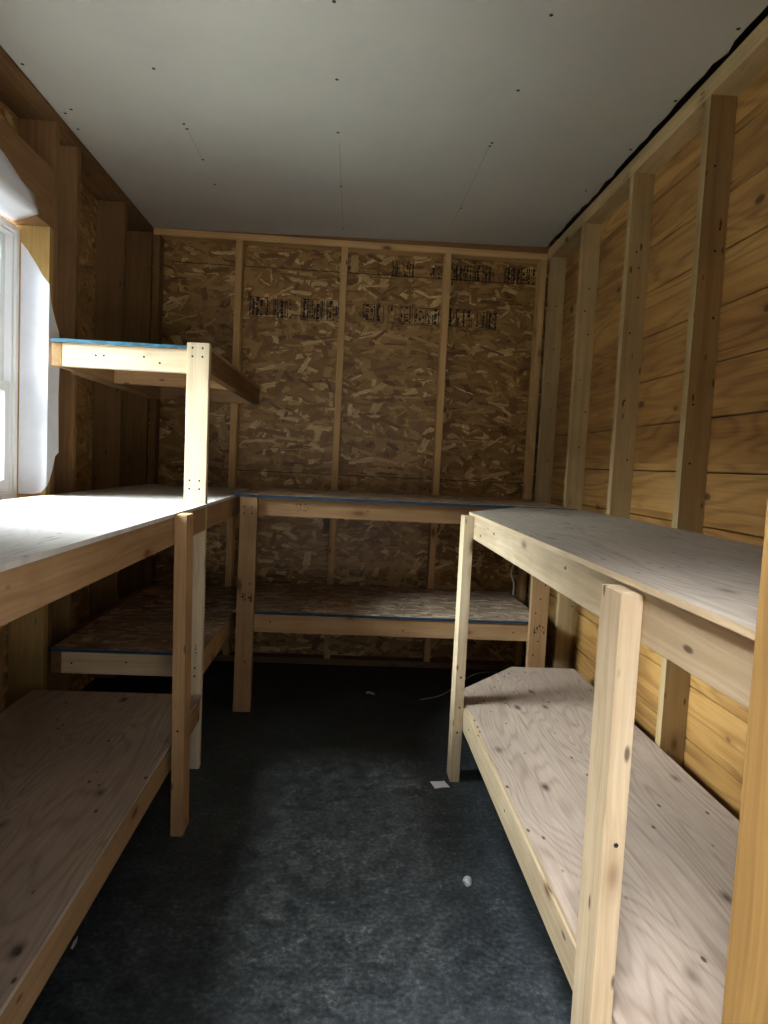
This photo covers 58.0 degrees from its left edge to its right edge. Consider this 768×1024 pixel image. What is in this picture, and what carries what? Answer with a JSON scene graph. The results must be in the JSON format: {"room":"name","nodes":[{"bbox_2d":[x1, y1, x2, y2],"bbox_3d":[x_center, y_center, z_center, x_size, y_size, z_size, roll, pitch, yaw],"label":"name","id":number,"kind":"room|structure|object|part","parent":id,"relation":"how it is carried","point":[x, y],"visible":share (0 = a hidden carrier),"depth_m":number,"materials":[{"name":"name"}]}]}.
{"room":"storage shed","nodes":[
{"label":"storage shed","id":0,"kind":"room"},
{"bbox_2d":[0,99,96,710],"bbox_3d":[-1.435,-0.310,2.215,0.012,2.640,4.000,3,4,-3],"label":"wall","id":1,"kind":"structure","parent":0,"point":[88,202],"depth_m":3.41,"materials":[{"name":"brown wood"}]},
{"bbox_2d":[0,215,19,499],"bbox_3d":[-1.415,-0.525,2.089,0.070,1.027,1.159,3,4,-3],"label":"window","id":2,"kind":"structure","parent":1,"relation":"in","point":[9,233],"depth_m":2.62,"materials":[{"name":"white plastic"}]},
{"bbox_3d":[-1.416,-0.252,2.109,0.004,0.340,1.027,3,4,-3],"label":"pane","id":3,"kind":"part","parent":2,"relation":"part of","materials":[{"name":"clear glass"}]},
{"bbox_3d":[-1.416,-0.712,2.076,0.020,0.582,1.087,3,4,-3],"label":"sash","id":4,"kind":"part","parent":2,"relation":"part of","materials":[{"name":"white plastic"}]},
{"bbox_3d":[-1.416,-0.252,2.109,0.020,0.410,1.087,3,4,-3],"label":"sash","id":5,"kind":"part","parent":2,"relation":"part of","materials":[{"name":"white plastic"}]},
{"bbox_2d":[0,149,37,220],"bbox_3d":[-1.291,-1.107,2.026,0.135,0.136,1.145,3,4,-3],"label":"wrap","id":6,"kind":"object","parent":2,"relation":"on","point":[17,201],"visible":1,"depth_m":2.38,"materials":[{"name":"white plastic"}]},
{"bbox_2d":[18,242,59,493],"bbox_3d":[-1.354,-0.553,2.727,0.112,0.961,0.101,3,4,-3],"label":"wrap","id":7,"kind":"object","parent":2,"relation":"attached to","point":[39,379],"visible":0.96,"depth_m":2.69,"materials":[{"name":"white plastic"}]},
{"bbox_2d":[0,117,54,228],"bbox_3d":[-1.310,-1.162,2.046,0.138,0.222,1.254,3,4,-3],"label":"header","id":8,"kind":"object","parent":1,"relation":"attached to","point":[36,174],"visible":0.71,"depth_m":2.51,"materials":[{"name":"orange wood"}]},
{"bbox_2d":[8,225,53,706],"bbox_3d":[-1.396,-0.080,2.730,0.138,2.036,0.038,3,4,-3],"label":"stud","id":9,"kind":"object","parent":1,"relation":"attached to","point":[28,633],"visible":0.39,"depth_m":2.75,"materials":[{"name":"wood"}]},
{"bbox_2d":[18,119,59,689],"bbox_3d":[-1.389,-0.286,2.754,0.140,2.444,0.038,3,4,-3],"label":"stud","id":10,"kind":"object","parent":1,"relation":"attached to","point":[43,136],"visible":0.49,"depth_m":2.67,"materials":[{"name":"orange wood"}]},
{"bbox_2d":[51,145,80,690],"bbox_3d":[-1.399,-0.301,2.969,0.140,2.444,0.038,3,4,-3],"label":"stud","id":11,"kind":"object","parent":1,"relation":"attached to","point":[69,156],"visible":0.3,"depth_m":2.92,"materials":[{"name":"orange wood"}]},
{"bbox_2d":[0,45,153,232],"bbox_3d":[-1.302,-1.484,2.152,0.140,0.037,3.653,3,4,-3],"label":"plate","id":12,"kind":"object","parent":1,"relation":"attached to","point":[18,93],"visible":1,"depth_m":2.68,"materials":[{"name":"orange wood"}]},
{"bbox_2d":[88,200,127,677],"bbox_3d":[-1.430,-0.345,3.577,0.140,2.444,0.038,3,4,-3],"label":"stud","id":13,"kind":"object","parent":1,"relation":"attached to","point":[111,227],"visible":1,"depth_m":3.53,"materials":[{"name":"orange wood"}]},
{"bbox_2d":[119,231,152,600],"bbox_3d":[-1.453,-0.379,4.038,0.140,2.444,0.038,3,4,-3],"label":"stud","id":14,"kind":"object","parent":1,"relation":"attached to","point":[139,256],"visible":0.44,"depth_m":4.00,"materials":[{"name":"orange wood"}]},
{"bbox_2d":[22,661,572,1023],"bbox_3d":[-0.230,1.119,2.429,3.100,0.120,4.300,3,4,-3],"label":"floor","id":15,"kind":"structure","parent":0,"point":[316,872],"depth_m":2.02,"materials":[{"name":"carpet"}]},
{"bbox_2d":[71,936,77,948],"bbox_3d":[-0.775,1.079,1.735,0.008,0.002,0.046,3,4,-3],"label":"chip","id":16,"kind":"object","parent":15,"relation":"on","point":[75,940],"visible":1,"depth_m":1.73,"materials":[{"name":"grey"}]},
{"bbox_2d":[0,496,206,1023],"bbox_3d":[-0.944,0.555,1.603,0.695,1.048,2.148,3,4,-3],"label":"workbench","id":17,"kind":"object","parent":15,"relation":"on","point":[80,771],"visible":1,"depth_m":1.84,"materials":[{"name":"brown wood"}]},
{"bbox_3d":[-0.687,0.847,1.637,0.038,0.089,2.147,3,4,-3],"label":"shelf rail","id":18,"kind":"part","parent":17,"relation":"part of","materials":[{"name":"brown wood"}]},
{"bbox_2d":[0,690,200,1015],"bbox_3d":[-0.982,0.783,1.618,0.642,0.012,2.148,3,4,-3],"label":"shelf","id":19,"kind":"object","parent":17,"relation":"attached to","point":[75,765],"depth_m":1.89,"materials":[{"name":"beige wood"}]},
{"bbox_3d":[-0.650,0.102,1.585,0.038,0.089,2.147,3,4,-3],"label":"rail","id":20,"kind":"part","parent":17,"relation":"part of","materials":[{"name":"brown wood"}]},
{"bbox_3d":[-0.656,0.526,2.246,0.054,1.044,0.090,3,4,-3],"label":"leg","id":21,"kind":"part","parent":17,"relation":"part of","materials":[{"name":"brown wood"}]},
{"bbox_2d":[41,338,258,768],"bbox_3d":[-1.047,0.121,3.379,0.643,1.655,1.461,3,4,-3],"label":"shelving","id":22,"kind":"object","parent":15,"relation":"on","point":[134,635],"visible":0.71,"depth_m":2.73,"materials":[{"name":"pine"},{"name":"osb"},{"name":"white pine"}]},
{"bbox_3d":[-1.012,0.597,2.740,0.505,0.088,0.038,3,4,-3],"label":"shelf rail","id":23,"kind":"part","parent":22,"relation":"part of","materials":[{"name":"brown wood"}]},
{"bbox_3d":[-0.962,-0.588,2.657,0.520,0.088,0.038,3,4,-3],"label":"shelf rail","id":24,"kind":"part","parent":22,"relation":"part of","materials":[{"name":"white wood"}]},
{"bbox_3d":[-1.044,0.497,3.420,0.581,0.012,1.433,3,4,-3],"label":"shelf","id":25,"kind":"part","parent":22,"relation":"part of","materials":[{"name":"brown wood"}]},
{"bbox_3d":[-1.037,-0.093,3.365,0.638,0.012,1.460,3,4,-3],"label":"shelf","id":26,"kind":"part","parent":22,"relation":"part of","materials":[{"name":"brown wood"}]},
{"bbox_3d":[-0.994,-0.688,3.337,0.597,0.012,1.431,3,4,-3],"label":"shelf","id":27,"kind":"part","parent":22,"relation":"part of","materials":[{"name":"blue paint"}]},
{"bbox_3d":[-0.737,0.185,2.685,0.092,1.655,0.038,3,4,-3],"label":"post","id":28,"kind":"part","parent":22,"relation":"part of","materials":[{"name":"white wood"}]},
{"bbox_3d":[-1.050,-0.688,4.033,0.559,0.088,0.038,3,4,-3],"label":"rail","id":29,"kind":"part","parent":22,"relation":"part of","materials":[{"name":"brown wood"}]},
{"bbox_3d":[-0.775,0.560,3.443,0.036,0.088,1.420,3,4,-3],"label":"rail","id":30,"kind":"part","parent":22,"relation":"part of","materials":[{"name":"brown wood"}]},
{"bbox_3d":[-0.745,-0.030,3.403,0.038,0.089,1.420,3,4,-3],"label":"shelf rail","id":31,"kind":"part","parent":22,"relation":"part of","materials":[{"name":"brown wood"}]},
{"bbox_3d":[-0.716,-0.625,3.361,0.037,0.088,1.420,3,4,-3],"label":"rail","id":32,"kind":"part","parent":22,"relation":"part of","materials":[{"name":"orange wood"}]},
{"bbox_2d":[213,651,521,669],"bbox_3d":[-0.300,0.909,4.254,2.298,0.037,0.088,3,4,-3],"label":"plate","id":33,"kind":"object","parent":15,"relation":"on","point":[257,656],"visible":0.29,"depth_m":4.24,"materials":[{"name":"brown wood"}]},
{"bbox_2d":[145,235,163,585],"bbox_3d":[-1.366,-0.379,4.108,0.037,2.444,0.088,3,4,-3],"label":"stud","id":34,"kind":"object","parent":33,"relation":"on","point":[158,255],"visible":0.56,"depth_m":4.05,"materials":[{"name":"orange wood"}]},
{"bbox_2d":[223,240,244,654],"bbox_3d":[-0.897,-0.358,4.133,0.038,2.444,0.088,3,4,-3],"label":"stud","id":35,"kind":"object","parent":33,"relation":"on","point":[240,246],"visible":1,"depth_m":4.08,"materials":[{"name":"orange wood"}]},
{"bbox_2d":[324,247,347,658],"bbox_3d":[-0.290,-0.330,4.165,0.038,2.444,0.088,3,4,-3],"label":"stud","id":36,"kind":"object","parent":33,"relation":"on","point":[344,253],"visible":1,"depth_m":4.10,"materials":[{"name":"orange wood"}]},
{"bbox_2d":[422,254,451,661],"bbox_3d":[0.319,-0.303,4.197,0.038,2.444,0.088,3,4,-3],"label":"stud","id":37,"kind":"object","parent":33,"relation":"on","point":[446,279],"visible":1,"depth_m":4.14,"materials":[{"name":"orange wood"}]},
{"bbox_2d":[512,260,546,664],"bbox_3d":[0.886,-0.277,4.227,0.038,2.444,0.088,3,4,-3],"label":"stud","id":38,"kind":"object","parent":33,"relation":"on","point":[542,265],"visible":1,"depth_m":4.17,"materials":[{"name":"orange wood"}]},
{"bbox_2d":[231,487,576,711],"bbox_3d":[0.067,0.447,3.771,1.653,1.060,0.838,3,4,-3],"label":"workbench","id":39,"kind":"object","parent":15,"relation":"on","point":[260,606],"visible":0.85,"depth_m":3.40,"materials":[{"name":"brown wood"}]},
{"bbox_3d":[-0.668,0.448,3.341,0.083,1.046,0.038,3,4,-3],"label":"leg","id":40,"kind":"part","parent":39,"relation":"part of","materials":[{"name":"brown wood"}]},
{"bbox_2d":[231,582,528,623],"bbox_3d":[0.011,0.490,3.790,1.546,0.012,0.800,3,4,-3],"label":"shelf","id":41,"kind":"object","parent":39,"relation":"attached to","point":[272,600],"depth_m":3.66,"materials":[{"name":"brown wood"}]},
{"bbox_3d":[0.069,0.000,3.384,1.513,0.088,0.038,3,4,-3],"label":"rail","id":42,"kind":"part","parent":39,"relation":"part of","materials":[{"name":"brown wood"}]},
{"bbox_3d":[0.041,0.568,3.424,1.513,0.088,0.038,3,4,-3],"label":"shelf rail","id":43,"kind":"part","parent":39,"relation":"part of","materials":[{"name":"brown wood"}]},
{"bbox_2d":[510,564,514,595],"bbox_3d":[0.775,0.274,4.107,0.032,0.443,0.071,5,4,24],"label":"cable","id":44,"kind":"object","parent":39,"relation":"on","point":[513,564],"visible":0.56,"depth_m":4.09,"materials":[{"name":"grey plastic"}]},
{"bbox_3d":[0.761,0.513,3.417,0.086,1.046,0.038,3,4,-3],"label":"leg","id":45,"kind":"part","parent":39,"relation":"part of","materials":[{"name":"brown wood"}]},
{"bbox_2d":[430,781,448,788],"bbox_3d":[0.217,1.059,2.689,0.060,0.006,0.053,2,4,-17],"label":"paper scrap","id":46,"kind":"object","parent":15,"relation":"on","point":[436,784],"visible":1,"depth_m":2.69,"materials":[{"name":"white paper"}]},
{"bbox_2d":[420,672,485,699],"bbox_3d":[0.426,0.982,3.947,0.074,0.006,0.751,6,5,38],"label":"cable","id":47,"kind":"object","parent":15,"relation":"on","point":[480,672],"visible":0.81,"depth_m":3.78,"materials":[{"name":"grey plastic"}]},
{"bbox_2d":[463,876,471,886],"bbox_3d":[0.247,1.093,2.049,0.027,0.031,0.026,3,4,-3],"label":"lump","id":48,"kind":"object","parent":15,"relation":"on","point":[467,881],"visible":1,"depth_m":2.04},
{"bbox_2d":[447,507,762,1023],"bbox_3d":[0.654,0.603,1.933,0.665,1.064,2.640,3,4,-3],"label":"workbench","id":49,"kind":"object","parent":15,"relation":"on","point":[626,861],"visible":0.95,"depth_m":1.53,"materials":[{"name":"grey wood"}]},
{"bbox_3d":[0.300,0.537,2.730,0.038,1.048,0.090,3,4,-3],"label":"leg","id":50,"kind":"part","parent":49,"relation":"part of","materials":[{"name":"brown wood"}]},
{"bbox_3d":[0.377,0.884,1.714,0.038,0.089,2.190,3,4,-3],"label":"shelf rail","id":51,"kind":"part","parent":49,"relation":"part of","materials":[{"name":"brown wood"}]},
{"bbox_2d":[464,667,738,1023],"bbox_3d":[0.660,0.830,1.950,0.614,0.012,2.640,3,4,-3],"label":"shelf","id":52,"kind":"object","parent":49,"relation":"attached to","point":[531,727],"depth_m":1.78,"materials":[{"name":"beige wood"}]},
{"bbox_3d":[0.376,0.650,1.204,0.038,1.044,0.090,3,4,-3],"label":"leg","id":53,"kind":"part","parent":49,"relation":"part of","materials":[{"name":"brown wood"}]},
{"bbox_3d":[0.415,0.135,1.632,0.039,0.089,2.130,3,4,-3],"label":"rail","id":54,"kind":"part","parent":49,"relation":"part of","materials":[{"name":"brown wood"}]},
{"bbox_3d":[0.982,1.094,2.498,0.089,0.037,3.743,3,4,-3],"label":"plate","id":55,"kind":"object","parent":15,"relation":"on","visible":0},
{"bbox_2d":[524,257,565,666],"bbox_3d":[0.957,-0.267,4.128,0.089,2.444,0.039,3,4,-3],"label":"stud","id":56,"kind":"object","parent":55,"relation":"on","point":[557,265],"visible":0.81,"depth_m":4.08,"materials":[{"name":"brown wood"}]},
{"bbox_2d":[552,223,601,668],"bbox_3d":[0.985,-0.226,3.567,0.089,2.444,0.039,3,4,-3],"label":"stud","id":57,"kind":"object","parent":55,"relation":"on","point":[590,233],"visible":0.73,"depth_m":3.53,"materials":[{"name":"brown wood"}]},
{"bbox_2d":[594,173,654,687],"bbox_3d":[1.015,-0.182,2.960,0.089,2.444,0.039,3,4,-3],"label":"stud","id":58,"kind":"object","parent":55,"relation":"on","point":[641,192],"visible":0.7,"depth_m":2.91,"materials":[{"name":"brown wood"}]},
{"bbox_2d":[655,94,736,768],"bbox_3d":[1.046,-0.138,2.353,0.089,2.444,0.039,3,4,-3],"label":"stud","id":59,"kind":"object","parent":55,"relation":"on","point":[720,110],"visible":0.67,"depth_m":2.31,"materials":[{"name":"brown wood"}]},
{"bbox_2d":[145,238,557,660],"bbox_3d":[-0.266,-0.393,4.212,2.780,2.640,0.013,3,4,-3],"label":"wall","id":60,"kind":"structure","parent":0,"point":[291,296],"depth_m":4.20,"materials":[{"name":"brown wood"}]},
{"bbox_2d":[153,228,547,263],"bbox_3d":[-0.204,-1.565,4.080,2.348,0.038,0.088,3,4,-3],"label":"plate","id":61,"kind":"object","parent":60,"relation":"attached to","point":[167,234],"visible":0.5,"depth_m":4.05,"materials":[{"name":"orange wood"}]},
{"bbox_2d":[168,228,547,253],"bbox_3d":[-0.137,-1.601,4.082,2.216,0.039,0.084,3,4,-3],"label":"plate","id":62,"kind":"object","parent":61,"relation":"on","point":[529,249],"visible":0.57,"depth_m":4.06,"materials":[{"name":"orange wood"}]},
{"bbox_2d":[0,0,767,246],"bbox_3d":[-0.294,-1.484,2.237,2.717,0.057,4.300,3,4,-3],"label":"ceiling","id":63,"kind":"structure","parent":0,"point":[494,122],"depth_m":2.49,"materials":[{"name":"paint"}]},
{"bbox_2d":[544,68,767,819],"bbox_3d":[1.109,-0.225,2.348,0.030,2.756,4.000,3,4,-3],"label":"wall","id":64,"kind":"structure","parent":0,"point":[736,492],"depth_m":2.56,"materials":[{"name":"brown wood"}]},
{"bbox_2d":[547,16,767,264],"bbox_3d":[1.103,-1.379,2.325,0.089,0.037,3.743,3,4,-3],"label":"plate","id":65,"kind":"object","parent":64,"relation":"attached to","point":[752,61],"visible":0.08,"depth_m":2.54,"materials":[{"name":"brown wood"}]},
{"bbox_2d":[554,5,767,238],"bbox_3d":[-0.097,-1.601,2.238,3.100,0.060,4.300,3,4,-3],"label":"plastic sheet","id":66,"kind":"structure","parent":0,"point":[764,13],"depth_m":2.62,"materials":[{"name":"black plastic"}]},
{"bbox_3d":[-0.078,-0.119,0.434,2.780,2.640,0.089,3,4,-3],"label":"wall","id":67,"kind":"structure","parent":0,"visible":0},
{"bbox_2d":[721,497,767,1023],"bbox_3d":[0.295,0.188,0.455,0.045,2.060,0.129,3,4,-3],"label":"wooden post","id":68,"kind":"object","parent":67,"relation":"attached to","point":[745,1001],"depth_m":0.50,"materials":[{"name":"brown wood"}]}
]}

